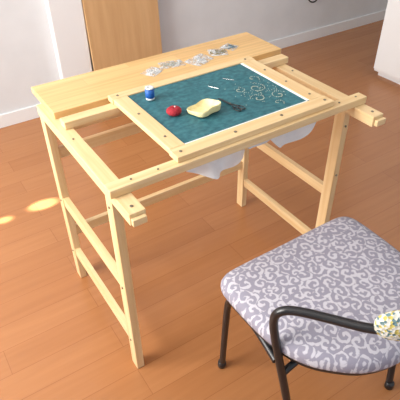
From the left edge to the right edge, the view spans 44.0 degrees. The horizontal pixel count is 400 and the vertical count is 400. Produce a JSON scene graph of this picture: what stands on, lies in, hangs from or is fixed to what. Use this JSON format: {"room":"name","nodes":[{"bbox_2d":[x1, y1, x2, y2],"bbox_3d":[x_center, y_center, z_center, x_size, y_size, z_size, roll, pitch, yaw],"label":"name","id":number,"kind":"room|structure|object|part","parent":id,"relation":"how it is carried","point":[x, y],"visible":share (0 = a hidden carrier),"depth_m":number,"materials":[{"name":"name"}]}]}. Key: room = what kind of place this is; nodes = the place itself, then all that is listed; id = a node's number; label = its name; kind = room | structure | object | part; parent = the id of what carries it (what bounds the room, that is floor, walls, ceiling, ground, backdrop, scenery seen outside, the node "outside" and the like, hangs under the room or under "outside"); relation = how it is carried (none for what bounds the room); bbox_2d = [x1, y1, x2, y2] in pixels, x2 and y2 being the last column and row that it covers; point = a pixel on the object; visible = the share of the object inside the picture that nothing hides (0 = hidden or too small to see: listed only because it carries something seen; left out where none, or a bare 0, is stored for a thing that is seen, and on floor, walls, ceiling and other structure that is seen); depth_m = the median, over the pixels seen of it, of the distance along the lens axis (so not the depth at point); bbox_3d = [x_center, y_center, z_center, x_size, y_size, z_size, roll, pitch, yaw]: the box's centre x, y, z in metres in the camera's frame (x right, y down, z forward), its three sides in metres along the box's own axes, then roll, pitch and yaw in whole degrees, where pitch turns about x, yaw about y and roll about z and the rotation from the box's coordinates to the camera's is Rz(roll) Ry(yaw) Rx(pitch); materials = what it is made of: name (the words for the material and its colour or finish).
{"room":"craft room","nodes":[
{"label":"craft room","id":0,"kind":"room"},
{"bbox_2d":[0,0,387,113],"bbox_3d":[-0.491,-1.642,2.368,5.300,2.400,0.100,-22,43,-25],"label":"wall","id":1,"kind":"structure","parent":0,"point":[27,53],"depth_m":3.04,"materials":[{"name":"paint"}]},
{"bbox_2d":[44,0,91,78],"bbox_3d":[-0.712,-1.491,2.182,0.177,2.400,0.060,-22,43,-25],"label":"trim","id":2,"kind":"structure","parent":1,"relation":"attached to","point":[66,20],"depth_m":2.64,"materials":[{"name":"white"}]},
{"bbox_2d":[0,10,385,127],"bbox_3d":[-0.445,-0.702,3.052,5.100,0.075,0.012,-22,43,-25],"label":"baseboard","id":3,"kind":"structure","parent":1,"relation":"attached to","point":[28,113],"depth_m":3.65,"materials":[{"name":"white"}]},
{"bbox_2d":[0,20,399,399],"bbox_3d":[0.608,0.339,1.813,5.300,0.050,4.070,-22,43,-25],"label":"floor","id":4,"kind":"structure","parent":0,"point":[60,338],"depth_m":1.97,"materials":[{"name":"brown wood"}]},
{"bbox_2d":[82,0,161,70],"bbox_3d":[-0.432,-1.156,2.637,0.438,1.299,0.090,-22,43,-25],"label":"wooden panel","id":5,"kind":"object","parent":4,"relation":"on","point":[118,31],"visible":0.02,"depth_m":2.77,"materials":[{"name":"brown wood"}]},
{"bbox_2d":[31,32,385,368],"bbox_3d":[0.018,-0.019,1.658,0.834,0.720,0.699,-22,43,-25],"label":"table","id":6,"kind":"object","parent":4,"relation":"on","point":[64,97],"visible":0.84,"depth_m":1.54,"materials":[{"name":"beige wood"}]},
{"bbox_3d":[-0.450,0.017,1.665,0.024,0.668,0.038,-22,43,-25],"label":"leg","id":7,"kind":"part","parent":6,"relation":"part of","materials":[{"name":"brown wood"}]},
{"bbox_3d":[-0.298,-0.118,1.268,0.040,0.032,0.605,-22,43,-25],"label":"rail","id":8,"kind":"part","parent":6,"relation":"part of","materials":[{"name":"brown wood"}]},
{"bbox_3d":[-0.074,-0.332,1.538,0.709,0.033,0.018,-22,43,-25],"label":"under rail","id":9,"kind":"part","parent":6,"relation":"part of","materials":[{"name":"brown wood"}]},
{"bbox_3d":[-0.199,0.254,1.361,0.024,0.668,0.038,-22,43,-25],"label":"leg","id":10,"kind":"part","parent":6,"relation":"part of","materials":[{"name":"brown wood"}]},
{"bbox_2d":[145,85,154,100],"bbox_3d":[-0.140,-0.298,1.380,0.026,0.036,0.026,-22,43,-25],"label":"thread spool","id":11,"kind":"object","parent":6,"relation":"on","point":[149,89],"visible":1,"depth_m":1.37,"materials":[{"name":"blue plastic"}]},
{"bbox_2d":[146,67,161,75],"bbox_3d":[-0.150,-0.409,1.570,0.052,0.005,0.067,18,42,22],"label":"packet","id":12,"kind":"object","parent":6,"relation":"on","point":[149,71],"visible":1,"depth_m":1.57,"materials":[{"name":"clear plastic"}]},
{"bbox_2d":[158,59,180,67],"bbox_3d":[-0.094,-0.445,1.613,0.086,0.005,0.055,-14,40,-16],"label":"packet","id":13,"kind":"object","parent":6,"relation":"on","point":[172,62],"visible":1,"depth_m":1.61,"materials":[{"name":"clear plastic"}]},
{"bbox_2d":[166,105,181,115],"bbox_3d":[-0.069,-0.237,1.312,0.041,0.022,0.040,-22,43,-25],"label":"red pincushion","id":14,"kind":"object","parent":6,"relation":"on","point":[174,110],"visible":1,"depth_m":1.30,"materials":[{"name":"fabric"}]},
{"bbox_2d":[184,53,211,65],"bbox_3d":[-0.002,-0.466,1.638,0.066,0.005,0.092,25,45,29],"label":"packet","id":15,"kind":"object","parent":6,"relation":"on","point":[200,60],"visible":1,"depth_m":1.63,"materials":[{"name":"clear plastic"}]},
{"bbox_2d":[187,99,220,116],"bbox_3d":[0.010,-0.246,1.320,0.083,0.025,0.066,-30,47,-32],"label":"pouch","id":16,"kind":"object","parent":6,"relation":"on","point":[205,107],"visible":1,"depth_m":1.33,"materials":[{"name":"yellow fabric"}]},
{"bbox_2d":[60,54,366,198],"bbox_3d":[0.035,-0.225,1.407,0.810,0.125,0.399,-22,43,-25],"label":"frame","id":17,"kind":"object","parent":6,"relation":"on","point":[279,109],"depth_m":1.34,"materials":[{"name":"teal fabric"}]},
{"bbox_2d":[209,49,228,55],"bbox_3d":[0.061,-0.506,1.688,0.067,0.005,0.062,-9,39,-10],"label":"packet","id":18,"kind":"object","parent":6,"relation":"on","point":[211,51],"visible":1,"depth_m":1.68,"materials":[{"name":"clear plastic"}]},
{"bbox_2d":[221,43,236,50],"bbox_3d":[0.103,-0.535,1.723,0.056,0.005,0.051,23,44,27],"label":"packet","id":19,"kind":"object","parent":6,"relation":"on","point":[228,46],"visible":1,"depth_m":1.72,"materials":[{"name":"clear plastic"}]},
{"bbox_2d":[218,98,245,111],"bbox_3d":[0.087,-0.264,1.356,0.031,0.005,0.098,-22,43,-25],"label":"scissors","id":20,"kind":"object","parent":6,"relation":"on","point":[231,104],"visible":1,"depth_m":1.34,"materials":[{"name":"grey metal"}]},
{"bbox_3d":[0.178,-0.244,1.982,0.024,0.668,0.038,-22,43,-25],"label":"leg","id":21,"kind":"part","parent":6,"relation":"part of","materials":[{"name":"brown wood"}]},
{"bbox_3d":[0.331,-0.378,1.584,0.040,0.032,0.605,-22,43,-25],"label":"rail","id":22,"kind":"part","parent":6,"relation":"part of","materials":[{"name":"brown wood"}]},
{"bbox_3d":[0.430,-0.006,1.676,0.024,0.668,0.038,-22,43,-25],"label":"leg","id":23,"kind":"part","parent":6,"relation":"part of","materials":[{"name":"brown wood"}]},
{"bbox_2d":[218,217,399,399],"bbox_3d":[0.355,0.320,1.278,0.495,0.652,0.502,-22,43,-25],"label":"upholstered chair","id":24,"kind":"object","parent":4,"relation":"on","point":[326,299],"visible":1,"depth_m":1.18,"materials":[{"name":"fabric"}]},
{"bbox_3d":[0.119,0.435,1.345,0.024,0.384,0.267,-17,41,-20],"label":"leg","id":25,"kind":"part","parent":24,"relation":"part of","materials":[{"name":"black metal"}]},
{"bbox_3d":[0.345,0.257,1.246,0.454,0.018,0.399,-22,43,-25],"label":"seat","id":26,"kind":"part","parent":24,"relation":"part of","materials":[{"name":"fabric"}]},
{"bbox_3d":[0.465,0.203,0.962,0.284,0.080,0.084,-22,43,-25],"label":"backrest","id":27,"kind":"part","parent":24,"relation":"part of","materials":[{"name":"multicoloured fabric"}]},
{"bbox_2d":[374,0,399,83],"bbox_3d":[1.649,-1.383,2.397,0.668,1.900,1.080,-22,43,-25],"label":"tall cabinet","id":28,"kind":"object","parent":4,"relation":"on","point":[387,61],"visible":1,"depth_m":3.02,"materials":[{"name":"white laminate"}]}
]}

